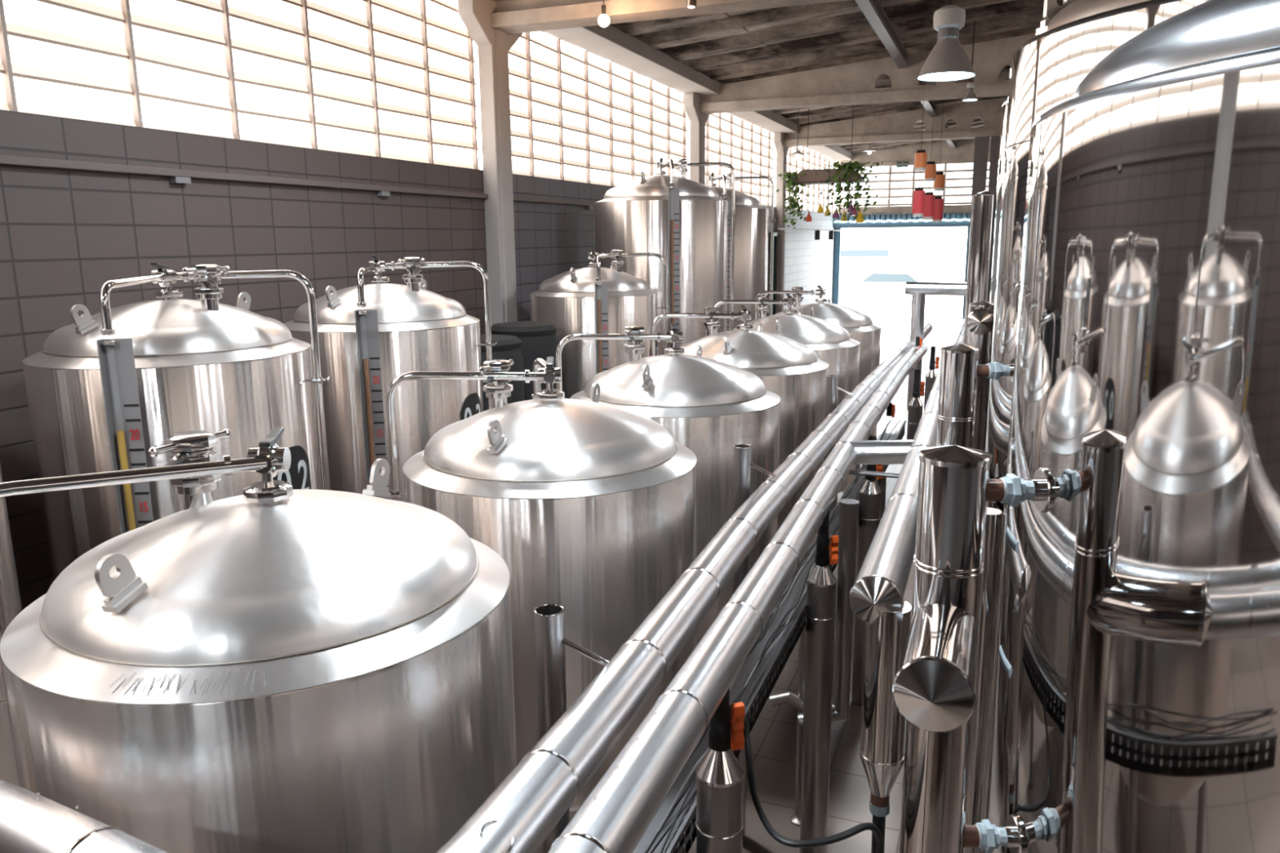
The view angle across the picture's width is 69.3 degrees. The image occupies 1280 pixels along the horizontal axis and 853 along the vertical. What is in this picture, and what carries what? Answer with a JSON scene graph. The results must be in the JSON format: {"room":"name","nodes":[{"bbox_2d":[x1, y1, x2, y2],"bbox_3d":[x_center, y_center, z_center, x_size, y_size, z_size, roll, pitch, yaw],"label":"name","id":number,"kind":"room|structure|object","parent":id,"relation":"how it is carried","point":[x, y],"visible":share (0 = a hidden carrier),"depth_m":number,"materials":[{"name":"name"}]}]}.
{"room":"processing plant","nodes":[
{"label":"processing plant","id":0,"kind":"room"},
{"bbox_2d":[0,109,835,610],"bbox_3d":[-0.652,-2.215,12.399,0.200,5.642,37.000,4,12,21],"label":"wall","id":1,"kind":"structure","parent":0,"point":[64,233],"depth_m":6.38,"materials":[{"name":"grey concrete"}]},
{"bbox_2d":[0,0,479,169],"bbox_3d":[-2.846,-2.830,6.433,0.096,1.679,6.478,4,12,21],"label":"window","id":2,"kind":"structure","parent":1,"relation":"in","point":[393,79],"depth_m":6.73,"materials":[{"name":"beige glass"}]},
{"bbox_2d":[0,155,797,220],"bbox_3d":[-1.083,-2.617,10.844,0.055,0.085,28.000,4,12,21],"label":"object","id":3,"kind":"object","parent":1,"relation":"attached to","point":[176,176],"visible":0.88,"depth_m":6.36,"materials":[{"name":"grey paint"}]},
{"bbox_2d":[507,31,688,186],"bbox_3d":[-0.386,-4.107,12.637,0.096,1.680,6.488,4,12,21],"label":"window","id":4,"kind":"structure","parent":1,"relation":"in","point":[577,115],"depth_m":11.84,"materials":[{"name":"beige glass"}]},
{"bbox_2d":[705,112,775,206],"bbox_3d":[2.001,-5.345,18.654,0.096,1.679,6.068,4,12,21],"label":"window","id":5,"kind":"structure","parent":1,"relation":"in","point":[748,148],"depth_m":18.73,"materials":[{"name":"beige glass"}]},
{"bbox_2d":[768,232,779,315],"bbox_3d":[3.224,-2.955,21.991,0.110,3.220,1.200,4,12,21],"label":"door","id":6,"kind":"structure","parent":1,"relation":"in","point":[775,235],"depth_m":21.58,"materials":[{"name":"grey"}]},
{"bbox_2d":[774,146,835,213],"bbox_3d":[4.613,-6.702,25.241,0.096,1.679,7.738,4,12,21],"label":"window","id":7,"kind":"structure","parent":1,"relation":"in","point":[815,160],"depth_m":25.50,"materials":[{"name":"beige glass"}]},
{"bbox_2d":[776,227,844,231],"bbox_3d":[4.497,-5.204,24.528,0.370,0.040,9.000,4,12,21],"label":"rail","id":8,"kind":"object","parent":1,"relation":"attached to","point":[784,228],"visible":0.89,"depth_m":23.13,"materials":[{"name":"grey paint"}]},
{"bbox_2d":[535,336,987,852],"bbox_3d":[3.817,0.960,11.225,9.970,0.200,37.500,4,12,21],"label":"floor","id":9,"kind":"structure","parent":0,"point":[773,735],"depth_m":5.53,"materials":[{"name":"beige tile"}]},
{"bbox_2d":[0,464,22,787],"bbox_3d":[-3.051,0.967,3.413,1.336,3.008,1.336,-10,15,-40],"label":"tank","id":10,"kind":"object","parent":9,"relation":"on","point":[11,606],"visible":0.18,"depth_m":3.51,"materials":[{"name":"silver metal"}]},
{"bbox_2d":[22,262,330,582],"bbox_3d":[-2.410,0.635,5.029,1.336,3.008,1.336,-10,15,-40],"label":"tank","id":11,"kind":"object","parent":9,"relation":"on","point":[106,388],"visible":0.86,"depth_m":4.35,"materials":[{"name":"silver metal"}]},
{"bbox_2d":[0,426,516,852],"bbox_3d":[-1.045,1.286,2.853,1.336,2.568,1.336,1,12,7],"label":"tank","id":12,"kind":"object","parent":9,"relation":"on","point":[273,667],"visible":1,"depth_m":2.23,"materials":[{"name":"silver metal"}]},
{"bbox_2d":[284,255,497,502],"bbox_3d":[-1.776,0.306,6.627,1.336,3.008,1.336,-10,15,-40],"label":"tank","id":13,"kind":"object","parent":9,"relation":"on","point":[370,335],"visible":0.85,"depth_m":5.94,"materials":[{"name":"silver metal"}]},
{"bbox_2d":[457,0,522,327],"bbox_3d":[-1.476,-1.586,9.859,0.215,5.430,1.000,4,12,21],"label":"column","id":14,"kind":"structure","parent":9,"relation":"on","point":[493,45],"depth_m":9.51,"materials":[{"name":"paint"}]},
{"bbox_2d":[480,334,524,411],"bbox_3d":[-1.334,0.343,8.212,0.660,2.300,0.660,4,12,21],"label":"drum","id":15,"kind":"object","parent":9,"relation":"on","point":[508,347],"visible":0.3,"depth_m":7.85,"materials":[{"name":"black plastic"}]},
{"bbox_2d":[490,320,558,400],"bbox_3d":[-1.091,0.167,8.955,0.660,2.346,0.660,4,12,21],"label":"drum","id":16,"kind":"object","parent":9,"relation":"on","point":[539,340],"visible":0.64,"depth_m":8.51,"materials":[{"name":"black plastic"}]},
{"bbox_2d":[385,356,697,810],"bbox_3d":[-0.434,0.958,4.455,1.408,2.565,1.333,4,12,21],"label":"tank","id":17,"kind":"object","parent":9,"relation":"on","point":[588,507],"visible":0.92,"depth_m":3.80,"materials":[{"name":"silver metal"}]},
{"bbox_2d":[533,603,608,852],"bbox_3d":[-0.168,1.539,2.775,0.247,2.088,0.091,4,12,21],"label":"post","id":18,"kind":"object","parent":9,"relation":"on","point":[551,642],"visible":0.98,"depth_m":2.60,"materials":[{"name":"silver metal"}]},
{"bbox_2d":[529,248,669,399],"bbox_3d":[-0.473,-0.371,9.914,1.336,3.008,1.336,-10,15,-40],"label":"tank","id":19,"kind":"object","parent":9,"relation":"on","point":[594,299],"visible":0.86,"depth_m":9.21,"materials":[{"name":"silver metal"}]},
{"bbox_2d":[594,158,737,355],"bbox_3d":[0.267,-1.205,11.420,1.602,4.033,1.602,-10,15,-40],"label":"tank","id":20,"kind":"object","parent":9,"relation":"on","point":[684,221],"visible":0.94,"depth_m":10.56,"materials":[{"name":"silver metal"}]},
{"bbox_2d":[555,324,780,644],"bbox_3d":[0.193,0.625,6.076,1.408,2.565,1.333,4,12,21],"label":"tank","id":21,"kind":"object","parent":9,"relation":"on","point":[709,406],"visible":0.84,"depth_m":5.45,"materials":[{"name":"silver metal"}]},
{"bbox_2d":[683,92,710,185],"bbox_3d":[0.986,-2.864,16.068,0.215,5.430,1.000,4,12,21],"label":"column","id":22,"kind":"structure","parent":9,"relation":"on","point":[691,101],"depth_m":15.52,"materials":[{"name":"paint"}]},
{"bbox_2d":[695,748,743,852],"bbox_3d":[0.241,1.730,2.857,0.142,1.672,0.142,4,12,21],"label":"pipe","id":23,"kind":"object","parent":9,"relation":"on","point":[719,824],"visible":0.92,"depth_m":2.67,"materials":[{"name":"silver metal"}]},
{"bbox_2d":[650,305,829,558],"bbox_3d":[0.810,0.307,7.617,1.408,2.565,1.333,4,12,21],"label":"tank","id":24,"kind":"object","parent":9,"relation":"on","point":[788,368],"visible":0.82,"depth_m":7.01,"materials":[{"name":"silver metal"}]},
{"bbox_2d":[707,173,776,331],"bbox_3d":[1.036,-1.617,13.495,1.602,4.003,1.602,-10,15,-40],"label":"tank","id":25,"kind":"object","parent":9,"relation":"on","point":[751,223],"visible":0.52,"depth_m":12.73,"materials":[{"name":"silver metal"}]},
{"bbox_2d":[732,444,776,840],"bbox_3d":[0.581,1.135,4.662,0.247,2.118,0.091,4,12,21],"label":"post","id":26,"kind":"object","parent":9,"relation":"on","point":[743,464],"visible":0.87,"depth_m":4.49,"materials":[{"name":"silver metal"}]},
{"bbox_2d":[633,419,906,852],"bbox_3d":[1.048,1.343,5.472,0.220,1.380,7.846,4,12,21],"label":"cable tray","id":27,"kind":"object","parent":9,"relation":"on","point":[683,833],"visible":0.23,"depth_m":3.86,"materials":[{"name":"grey metal"}]},
{"bbox_2d":[649,435,892,852],"bbox_3d":[0.993,0.771,5.187,0.052,0.083,7.501,4,12,21],"label":"cable","id":28,"kind":"object","parent":27,"relation":"in","point":[782,625],"visible":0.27,"depth_m":3.10,"materials":[{"name":"black rubber"}]},
{"bbox_2d":[644,432,897,852],"bbox_3d":[1.024,0.721,5.164,0.043,0.071,7.500,4,12,21],"label":"cable","id":29,"kind":"object","parent":27,"relation":"in","point":[785,626],"visible":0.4,"depth_m":3.53,"materials":[{"name":"black plastic"}]},
{"bbox_2d":[646,430,897,852],"bbox_3d":[1.008,0.743,5.175,0.041,0.076,7.502,4,12,21],"label":"cable","id":30,"kind":"object","parent":27,"relation":"in","point":[679,793],"visible":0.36,"depth_m":3.18,"materials":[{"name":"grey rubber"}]},
{"bbox_2d":[659,420,900,852],"bbox_3d":[1.036,0.683,5.151,0.041,0.078,7.501,4,12,21],"label":"cable","id":31,"kind":"object","parent":27,"relation":"in","point":[794,606],"visible":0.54,"depth_m":3.64,"materials":[{"name":"black rubber"}]},
{"bbox_2d":[685,432,884,763],"bbox_3d":[0.933,0.741,5.204,0.040,0.074,7.501,4,12,21],"label":"cable","id":32,"kind":"object","parent":27,"relation":"in","point":[760,640],"visible":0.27,"depth_m":4.25,"materials":[{"name":"black plastic"}]},
{"bbox_2d":[684,419,891,764],"bbox_3d":[0.963,0.681,5.180,0.044,0.081,7.500,4,12,21],"label":"cable","id":33,"kind":"object","parent":27,"relation":"in","point":[813,551],"visible":0.45,"depth_m":4.71,"materials":[{"name":"black rubber"}]},
{"bbox_2d":[743,720,884,852],"bbox_3d":[0.512,1.314,3.244,0.621,0.334,0.306,10,16,43],"label":"cable","id":34,"kind":"object","parent":27,"relation":"hanging from","point":[849,833],"visible":0.94,"depth_m":3.11,"materials":[{"name":"black plastic"}]},
{"bbox_2d":[746,422,888,657],"bbox_3d":[0.949,0.712,5.191,0.040,0.086,7.501,4,12,21],"label":"cable","id":35,"kind":"object","parent":27,"relation":"in","point":[757,640],"visible":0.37,"depth_m":4.81,"materials":[{"name":"black rubber"}]},
{"bbox_2d":[761,423,888,632],"bbox_3d":[0.978,0.656,5.169,0.038,0.076,7.500,4,12,21],"label":"cable","id":36,"kind":"object","parent":27,"relation":"in","point":[773,618],"visible":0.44,"depth_m":4.83,"materials":[{"name":"black plastic"}]},
{"bbox_2d":[773,132,789,313],"bbox_3d":[3.298,-4.064,21.897,0.215,5.430,1.000,4,12,21],"label":"column","id":37,"kind":"structure","parent":9,"relation":"on","point":[779,137],"depth_m":21.55,"materials":[{"name":"paint"}]},
{"bbox_2d":[714,293,860,508],"bbox_3d":[1.418,-0.009,9.151,1.408,2.565,1.333,4,12,21],"label":"tank","id":38,"kind":"object","parent":9,"relation":"on","point":[832,344],"visible":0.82,"depth_m":8.59,"materials":[{"name":"silver metal"}]},
{"bbox_2d":[768,626,834,826],"bbox_3d":[0.873,1.532,4.896,0.377,1.240,0.107,2,12,13],"label":"pipe","id":39,"kind":"object","parent":9,"relation":"on","point":[775,700],"visible":0.56,"depth_m":4.87,"materials":[{"name":"silver metal"}]},
{"bbox_2d":[799,564,836,852],"bbox_3d":[0.871,1.418,4.547,0.142,1.602,0.142,4,12,21],"label":"pipe","id":40,"kind":"object","parent":9,"relation":"on","point":[820,614],"visible":0.98,"depth_m":4.48,"materials":[{"name":"silver metal"}]},
{"bbox_2d":[814,510,839,565],"bbox_3d":[0.886,0.516,4.353,0.107,0.272,0.072,4,12,21],"label":"valve","id":41,"kind":"object","parent":40,"relation":"on","point":[823,557],"visible":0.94,"depth_m":4.33,"materials":[{"name":"black plastic"}]},
{"bbox_2d":[754,285,881,493],"bbox_3d":[2.008,-0.315,10.639,1.408,2.565,1.333,4,12,21],"label":"tank","id":42,"kind":"object","parent":9,"relation":"on","point":[860,327],"visible":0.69,"depth_m":10.08,"materials":[{"name":"silver metal"}]},
{"bbox_2d":[823,374,853,513],"bbox_3d":[1.490,0.665,6.954,0.247,2.113,0.091,4,12,21],"label":"post","id":43,"kind":"object","parent":9,"relation":"on","point":[832,388],"visible":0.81,"depth_m":6.77,"materials":[{"name":"silver metal"}]},
{"bbox_2d":[0,322,932,852],"bbox_3d":[1.769,-0.180,6.941,2.548,0.189,12.418,6,13,31],"label":"insulated pipe","id":44,"kind":"object","parent":43,"relation":"attached to","point":[525,808],"visible":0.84,"depth_m":2.24,"materials":[{"name":"silver metal"}]},
{"bbox_2d":[547,342,928,852],"bbox_3d":[1.379,0.044,5.775,0.194,0.145,9.728,4,12,20],"label":"insulated pipe","id":45,"kind":"object","parent":44,"relation":"attached to","point":[616,815],"visible":0.93,"depth_m":2.46,"materials":[{"name":"silver metal"}]},
{"bbox_2d":[708,687,745,751],"bbox_3d":[0.252,0.834,2.666,0.111,0.195,0.072,4,12,21],"label":"valve","id":46,"kind":"object","parent":45,"relation":"attached to","point":[726,732],"visible":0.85,"depth_m":2.65,"materials":[{"name":"black plastic"}]},
{"bbox_2d":[797,498,858,731],"bbox_3d":[0.928,0.957,4.598,0.268,1.214,0.092,0,11,5],"label":"pipe","id":47,"kind":"object","parent":45,"relation":"attached to","point":[848,508],"visible":0.8,"depth_m":4.54,"materials":[{"name":"silver metal"}]},
{"bbox_2d":[866,464,883,471],"bbox_3d":[1.516,0.258,5.967,0.103,0.047,0.072,4,12,21],"label":"valve","id":48,"kind":"object","parent":45,"relation":"attached to","point":[878,468],"depth_m":5.95,"materials":[{"name":"black plastic"}]},
{"bbox_2d":[886,402,895,417],"bbox_3d":[1.922,-0.126,7.098,0.065,0.110,0.040,4,12,21],"label":"valve","id":49,"kind":"object","parent":45,"relation":"attached to","point":[891,410],"visible":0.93,"depth_m":7.08,"materials":[{"name":"black plastic"}]},
{"bbox_2d":[905,281,966,410],"bbox_3d":[3.337,-0.861,10.110,0.902,1.420,0.140,4,12,21],"label":"pipe","id":50,"kind":"object","parent":44,"relation":"attached to","point":[918,291],"visible":0.49,"depth_m":10.07,"materials":[{"name":"silver metal"}]},
{"bbox_2d":[851,480,881,706],"bbox_3d":[1.500,1.099,6.148,0.142,1.582,0.142,4,12,21],"label":"pipe","id":51,"kind":"object","parent":9,"relation":"on","point":[869,500],"visible":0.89,"depth_m":6.04,"materials":[{"name":"silver metal"}]},
{"bbox_2d":[859,600,911,852],"bbox_3d":[0.919,1.498,3.300,0.406,1.900,0.148,-10,15,-40],"label":"pipe","id":52,"kind":"object","parent":9,"relation":"on","point":[882,755],"visible":0.88,"depth_m":3.05,"materials":[{"name":"silver metal"}]},
{"bbox_2d":[848,319,964,623],"bbox_3d":[2.648,-0.459,7.955,0.185,0.168,10.889,4,12,20],"label":"insulated pipe","id":53,"kind":"object","parent":52,"relation":"attached to","point":[879,587],"visible":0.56,"depth_m":3.38,"materials":[{"name":"silver metal"}]},
{"bbox_2d":[848,440,913,478],"bbox_3d":[1.373,0.173,5.203,0.421,0.221,0.136,3,12,17],"label":"pipe","id":54,"kind":"object","parent":53,"relation":"attached to","point":[884,451],"visible":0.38,"depth_m":5.16,"materials":[{"name":"silver metal"}]},
{"bbox_2d":[906,396,923,554],"bbox_3d":[2.677,0.478,9.114,0.142,1.602,0.142,4,12,21],"label":"pipe","id":55,"kind":"object","parent":9,"relation":"on","point":[915,406],"visible":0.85,"depth_m":8.95,"materials":[{"name":"silver metal"}]},
{"bbox_2d":[912,368,924,396],"bbox_3d":[2.691,-0.424,8.920,0.104,0.264,0.072,4,12,21],"label":"valve","id":56,"kind":"object","parent":55,"relation":"on","point":[918,391],"visible":1,"depth_m":8.89,"materials":[{"name":"black plastic"}]},
{"bbox_2d":[924,369,937,408],"bbox_3d":[3.406,0.103,10.938,0.142,1.602,0.142,4,12,21],"label":"pipe","id":57,"kind":"object","parent":9,"relation":"on","point":[931,376],"visible":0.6,"depth_m":10.77,"materials":[{"name":"silver metal"}]},
{"bbox_2d":[928,346,939,369],"bbox_3d":[3.418,-0.798,10.745,0.104,0.268,0.072,4,12,21],"label":"valve","id":58,"kind":"object","parent":57,"relation":"on","point":[932,360],"visible":1,"depth_m":10.72,"materials":[{"name":"black plastic"}]},
{"bbox_2d":[892,444,991,852],"bbox_3d":[0.651,1.369,2.162,0.154,2.648,0.480,4,12,21],"label":"insulated standpipe","id":59,"kind":"object","parent":9,"relation":"on","point":[933,686],"visible":1,"depth_m":2.03,"materials":[{"name":"silver metal"}]},
{"bbox_2d":[936,343,980,448],"bbox_3d":[1.440,0.926,4.411,0.174,2.611,0.524,4,12,21],"label":"insulated standpipe","id":60,"kind":"object","parent":9,"relation":"on","point":[956,416],"visible":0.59,"depth_m":4.30,"materials":[{"name":"silver metal"}]},
{"bbox_2d":[963,191,996,345],"bbox_3d":[3.116,-0.398,8.649,0.242,3.496,0.242,4,12,21],"label":"insulated standpipe","id":61,"kind":"object","parent":9,"relation":"on","point":[983,203],"visible":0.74,"depth_m":8.32,"materials":[{"name":"silver metal"}]},
{"bbox_2d":[966,300,994,451],"bbox_3d":[2.512,0.379,7.025,0.189,2.628,0.485,4,12,21],"label":"insulated standpipe","id":62,"kind":"object","parent":9,"relation":"on","point":[980,321],"visible":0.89,"depth_m":6.90,"materials":[{"name":"silver metal"}]},
{"bbox_2d":[964,136,999,319],"bbox_3d":[7.496,-3.652,20.317,0.580,5.170,0.300,4,12,21],"label":"column","id":63,"kind":"structure","parent":9,"relation":"on","point":[981,144],"depth_m":19.82,"materials":[{"name":"grey paint"}]},
{"bbox_2d":[783,97,1008,146],"bbox_3d":[7.564,-6.751,19.652,9.370,1.168,0.340,4,12,21],"label":"beam","id":64,"kind":"structure","parent":63,"relation":"on","point":[897,126],"depth_m":20.28,"materials":[{"name":"beige concrete"}]},
{"bbox_2d":[963,507,1002,852],"bbox_3d":[1.005,1.343,3.001,0.080,2.160,0.354,10,15,41],"label":"riser pipe","id":65,"kind":"object","parent":9,"relation":"on","point":[993,516],"visible":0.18,"depth_m":2.95,"materials":[{"name":"silver metal"}]},
{"bbox_2d":[989,100,1008,303],"bbox_3d":[3.922,-0.542,6.931,2.500,4.443,2.500,-3,12,-14],"label":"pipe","id":66,"kind":"object","parent":9,"relation":"on","point":[1004,109],"visible":0.02,"depth_m":6.94,"materials":[{"name":"silver metal"}]},
{"bbox_2d":[984,0,1209,731],"bbox_3d":[3.019,0.009,4.500,2.507,4.343,2.507,-2,12,-8],"label":"storage tank","id":67,"kind":"object","parent":9,"relation":"on","point":[1047,69],"visible":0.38,"depth_m":4.21,"materials":[{"name":"silver metal"}]},
{"bbox_2d":[977,357,1014,382],"bbox_3d":[1.667,-0.262,4.350,0.209,0.118,0.118,-1,11,-4],"label":"pipe union","id":68,"kind":"object","parent":67,"relation":"attached to","point":[993,370],"visible":0.8,"depth_m":4.33,"materials":[{"name":"silver metal"}]},
{"bbox_2d":[979,0,1279,852],"bbox_3d":[2.153,0.792,2.157,2.500,3.752,2.500,4,12,21],"label":"storage tank","id":69,"kind":"object","parent":9,"relation":"on","point":[1135,705],"visible":1,"depth_m":1.71,"materials":[{"name":"silver metal"}]},
{"bbox_2d":[964,813,1023,852],"bbox_3d":[0.837,0.989,2.236,0.141,0.100,0.100,0,11,2],"label":"pipe union","id":70,"kind":"object","parent":69,"relation":"attached to","point":[984,836],"visible":0.95,"depth_m":2.21,"materials":[{"name":"silver metal"}]},
{"bbox_2d":[986,467,1053,512],"bbox_3d":[0.829,0.142,2.065,0.141,0.100,0.100,0,11,2],"label":"pipe union","id":71,"kind":"object","parent":69,"relation":"attached to","point":[1011,490],"visible":0.94,"depth_m":2.04,"materials":[{"name":"silver metal"}]},
{"bbox_3d":[-3.933,-0.310,3.665,0.215,5.430,1.000,4,12,21],"label":"column","id":72,"kind":"structure","parent":9,"relation":"on","visible":0},
{"bbox_2d":[491,0,853,160],"bbox_3d":[0.033,-5.051,12.748,0.510,0.190,34.800,4,12,21],"label":"beam","id":73,"kind":"structure","parent":72,"relation":"on","point":[609,42],"depth_m":12.97,"materials":[{"name":"paint"}]},
{"bbox_2d":[540,0,1076,157],"bbox_3d":[3.691,-5.137,9.954,10.070,1.202,37.380,4,12,21],"label":"ceiling","id":74,"kind":"structure","parent":0,"point":[729,47],"depth_m":12.98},
{"bbox_2d":[597,0,609,26],"bbox_3d":[-0.336,-4.135,8.428,0.110,0.944,0.110,4,12,21],"label":"bulb","id":75,"kind":"object","parent":74,"relation":"hanging from","point":[603,20],"visible":1,"depth_m":8.47,"materials":[{"name":"white glass"}]},
{"bbox_2d":[490,0,850,34],"bbox_3d":[2.790,-4.273,7.614,9.370,1.168,0.340,4,12,21],"label":"beam","id":76,"kind":"structure","parent":74,"relation":"attached to","point":[513,16],"depth_m":8.83,"materials":[{"name":"beige concrete"}]},
{"bbox_2d":[685,0,696,8],"bbox_3d":[0.326,-3.459,5.848,0.068,1.528,0.080,4,12,21],"label":"spotlight","id":77,"kind":"object","parent":74,"relation":"hanging from","point":[691,4],"visible":1,"depth_m":5.97,"materials":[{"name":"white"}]},
{"bbox_2d":[789,108,805,159],"bbox_3d":[3.131,-5.962,18.341,0.320,1.283,0.320,4,12,21],"label":"pendant lamp","id":78,"kind":"object","parent":74,"relation":"hanging from","point":[797,153],"visible":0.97,"depth_m":18.39,"materials":[{"name":"white metal"}]},
{"bbox_2d":[791,105,865,185],"bbox_3d":[3.446,-5.417,16.795,1.240,1.962,0.600,4,12,21],"label":"hanging planter","id":79,"kind":"object","parent":74,"relation":"hanging from","point":[810,177],"visible":0.74,"depth_m":16.75,"materials":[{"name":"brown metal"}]},
{"bbox_2d":[775,171,808,229],"bbox_3d":[2.805,-4.162,17.080,0.569,1.031,0.566,4,12,21],"label":"ivy","id":80,"kind":"object","parent":79,"relation":"hanging from","point":[790,184],"visible":0.97,"depth_m":17.00,"materials":[{"name":"green plant"}]},
{"bbox_2d":[815,160,888,222],"bbox_3d":[3.828,-4.224,16.672,1.270,1.065,0.574,4,12,21],"label":"ivy","id":81,"kind":"object","parent":79,"relation":"hanging from","point":[854,166],"visible":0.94,"depth_m":16.57,"materials":[{"name":"green plant"}]},
{"bbox_2d":[855,185,863,222],"bbox_3d":[3.939,-4.020,16.558,0.150,0.752,0.150,4,12,21],"label":"bottle","id":82,"kind":"object","parent":79,"relation":"hanging from","point":[859,220],"visible":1,"depth_m":16.57,"materials":[{"name":"yellow glass"}]},
{"bbox_2d":[854,0,956,149],"bbox_3d":[2.602,-4.843,10.567,0.140,0.180,37.000,4,12,21],"label":"beam","id":83,"kind":"structure","parent":74,"relation":"attached to","point":[873,11],"depth_m":12.23,"materials":[{"name":"grey paint"}]},
{"bbox_2d":[914,80,927,171],"bbox_3d":[4.775,-5.316,15.632,0.204,1.939,0.204,4,12,21],"label":"lantern","id":84,"kind":"object","parent":74,"relation":"hanging from","point":[920,158],"visible":0.96,"depth_m":15.71,"materials":[{"name":"orange"}]},
{"bbox_2d":[911,177,924,216],"bbox_3d":[4.788,-3.993,15.899,0.204,0.760,0.204,4,12,21],"label":"lantern","id":85,"kind":"object","parent":84,"relation":"hanging from","point":[918,194],"visible":1,"depth_m":15.85,"materials":[{"name":"red"}]},
{"bbox_2d":[924,81,936,182],"bbox_3d":[5.195,-5.419,16.430,0.204,2.077,0.204,4,12,21],"label":"lantern","id":86,"kind":"object","parent":74,"relation":"hanging from","point":[930,174],"visible":0.91,"depth_m":16.52,"materials":[{"name":"orange"}]},
{"bbox_2d":[922,186,934,219],"bbox_3d":[5.208,-4.073,16.702,0.204,0.670,0.204,4,12,21],"label":"lantern","id":87,"kind":"object","parent":86,"relation":"hanging from","point":[929,208],"visible":0.93,"depth_m":16.64,"materials":[{"name":"red"}]},
{"bbox_2d":[933,101,945,191],"bbox_3d":[5.615,-5.522,17.228,0.204,2.216,0.204,4,12,21],"label":"lantern","id":88,"kind":"object","parent":74,"relation":"hanging from","point":[939,184],"visible":0.89,"depth_m":17.33,"materials":[{"name":"orange"}]},
{"bbox_2d":[932,193,943,222],"bbox_3d":[5.628,-4.152,17.505,0.204,0.580,0.204,4,12,21],"label":"lantern","id":89,"kind":"object","parent":88,"relation":"hanging from","point":[939,202],"visible":0.91,"depth_m":17.43,"materials":[{"name":"red"}]},
{"bbox_2d":[917,0,975,81],"bbox_3d":[2.656,-3.902,7.891,0.479,1.753,0.479,4,12,21],"label":"pendant lamp","id":90,"kind":"object","parent":74,"relation":"hanging from","point":[948,60],"visible":1,"depth_m":7.91,"materials":[{"name":"silver metal"}]},
{"bbox_2d":[919,71,973,79],"bbox_3d":[2.664,-3.066,8.060,0.449,0.024,0.449,4,12,21],"label":"diffuser","id":91,"kind":"object","parent":90,"relation":"attached to","point":[922,75],"depth_m":8.14,"materials":[{"name":"white plastic"}]},
{"bbox_2d":[962,21,977,101],"bbox_3d":[4.559,-5.134,12.688,0.197,1.272,0.197,4,12,21],"label":"pendant lamp","id":92,"kind":"object","parent":74,"relation":"hanging from","point":[970,95],"visible":0.96,"depth_m":12.74,"materials":[{"name":"silver metal"}]},
{"bbox_2d":[831,137,991,293],"bbox_3d":[10.439,-5.900,27.597,9.570,6.638,0.230,4,12,21],"label":"wall","id":93,"kind":"structure","parent":0,"point":[963,153],"depth_m":27.84,"materials":[{"name":"beige concrete"}]},
{"bbox_2d":[832,226,969,319],"bbox_3d":[8.038,-4.448,28.701,4.050,3.400,0.100,4,12,21],"label":"door frame","id":94,"kind":"structure","parent":93,"relation":"in","point":[837,233],"depth_m":29.17,"materials":[{"name":"blue"}]},
{"bbox_2d":[833,212,970,228],"bbox_3d":[7.970,-6.265,28.200,4.050,0.400,0.340,4,12,21],"label":"canopy","id":95,"kind":"object","parent":93,"relation":"attached to","point":[884,217],"visible":0.77,"depth_m":28.09,"materials":[{"name":"blue"}]},
{"bbox_2d":[834,218,969,222],"bbox_3d":[7.891,-6.211,27.990,4.012,0.084,0.045,4,12,21],"label":"string","id":96,"kind":"object","parent":95,"relation":"attached to","point":[951,220],"visible":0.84,"depth_m":27.96,"materials":[{"name":"white"}]},
{"bbox_2d":[835,163,989,210],"bbox_3d":[10.504,-7.111,27.273,9.370,1.300,0.200,4,12,21],"label":"window","id":97,"kind":"structure","parent":93,"relation":"in","point":[949,202],"depth_m":28.17,"materials":[{"name":"white glass"}]},
{"bbox_3d":[8.263,-2.098,8.887,0.200,6.638,37.000,4,12,21],"label":"wall","id":98,"kind":"structure","parent":0,"visible":0},
{"bbox_2d":[699,33,1035,114],"bbox_3d":[5.252,-5.551,13.822,9.370,1.168,0.340,4,12,21],"label":"beam","id":99,"kind":"structure","parent":98,"relation":"attached to","point":[855,83],"depth_m":14.48,"materials":[{"name":"beige concrete"}]},
{"label":"outside","id":100,"kind":"structure","parent":0,"visible":0},
{"bbox_2d":[839,294,964,338],"bbox_3d":[16.746,-6.849,49.561,55.000,0.280,44.800,4,12,21],"label":"road","id":101,"kind":"structure","parent":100,"point":[892,313],"depth_m":38.75,"materials":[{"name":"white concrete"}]},
{"bbox_2d":[838,284,855,304],"bbox_3d":[7.946,-6.485,43.707,4.217,1.450,1.680,3,12,18],"label":"car","id":102,"kind":"object","parent":101,"relation":"on","point":[846,291],"visible":0.25,"depth_m":42.48,"materials":[{"name":"white paint"}]},
{"bbox_2d":[848,271,933,302],"bbox_3d":[12.388,-6.822,45.162,4.217,1.450,1.680,3,12,18],"label":"car","id":103,"kind":"object","parent":101,"relation":"on","point":[877,282],"visible":0.56,"depth_m":44.56,"materials":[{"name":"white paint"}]},
{"bbox_2d":[839,244,966,285],"bbox_3d":[17.425,-10.008,57.787,50.000,2.600,2.100,4,12,21],"label":"building","id":104,"kind":"structure","parent":101,"relation":"on","point":[928,263],"depth_m":57.06,"materials":[{"name":"white paint"}]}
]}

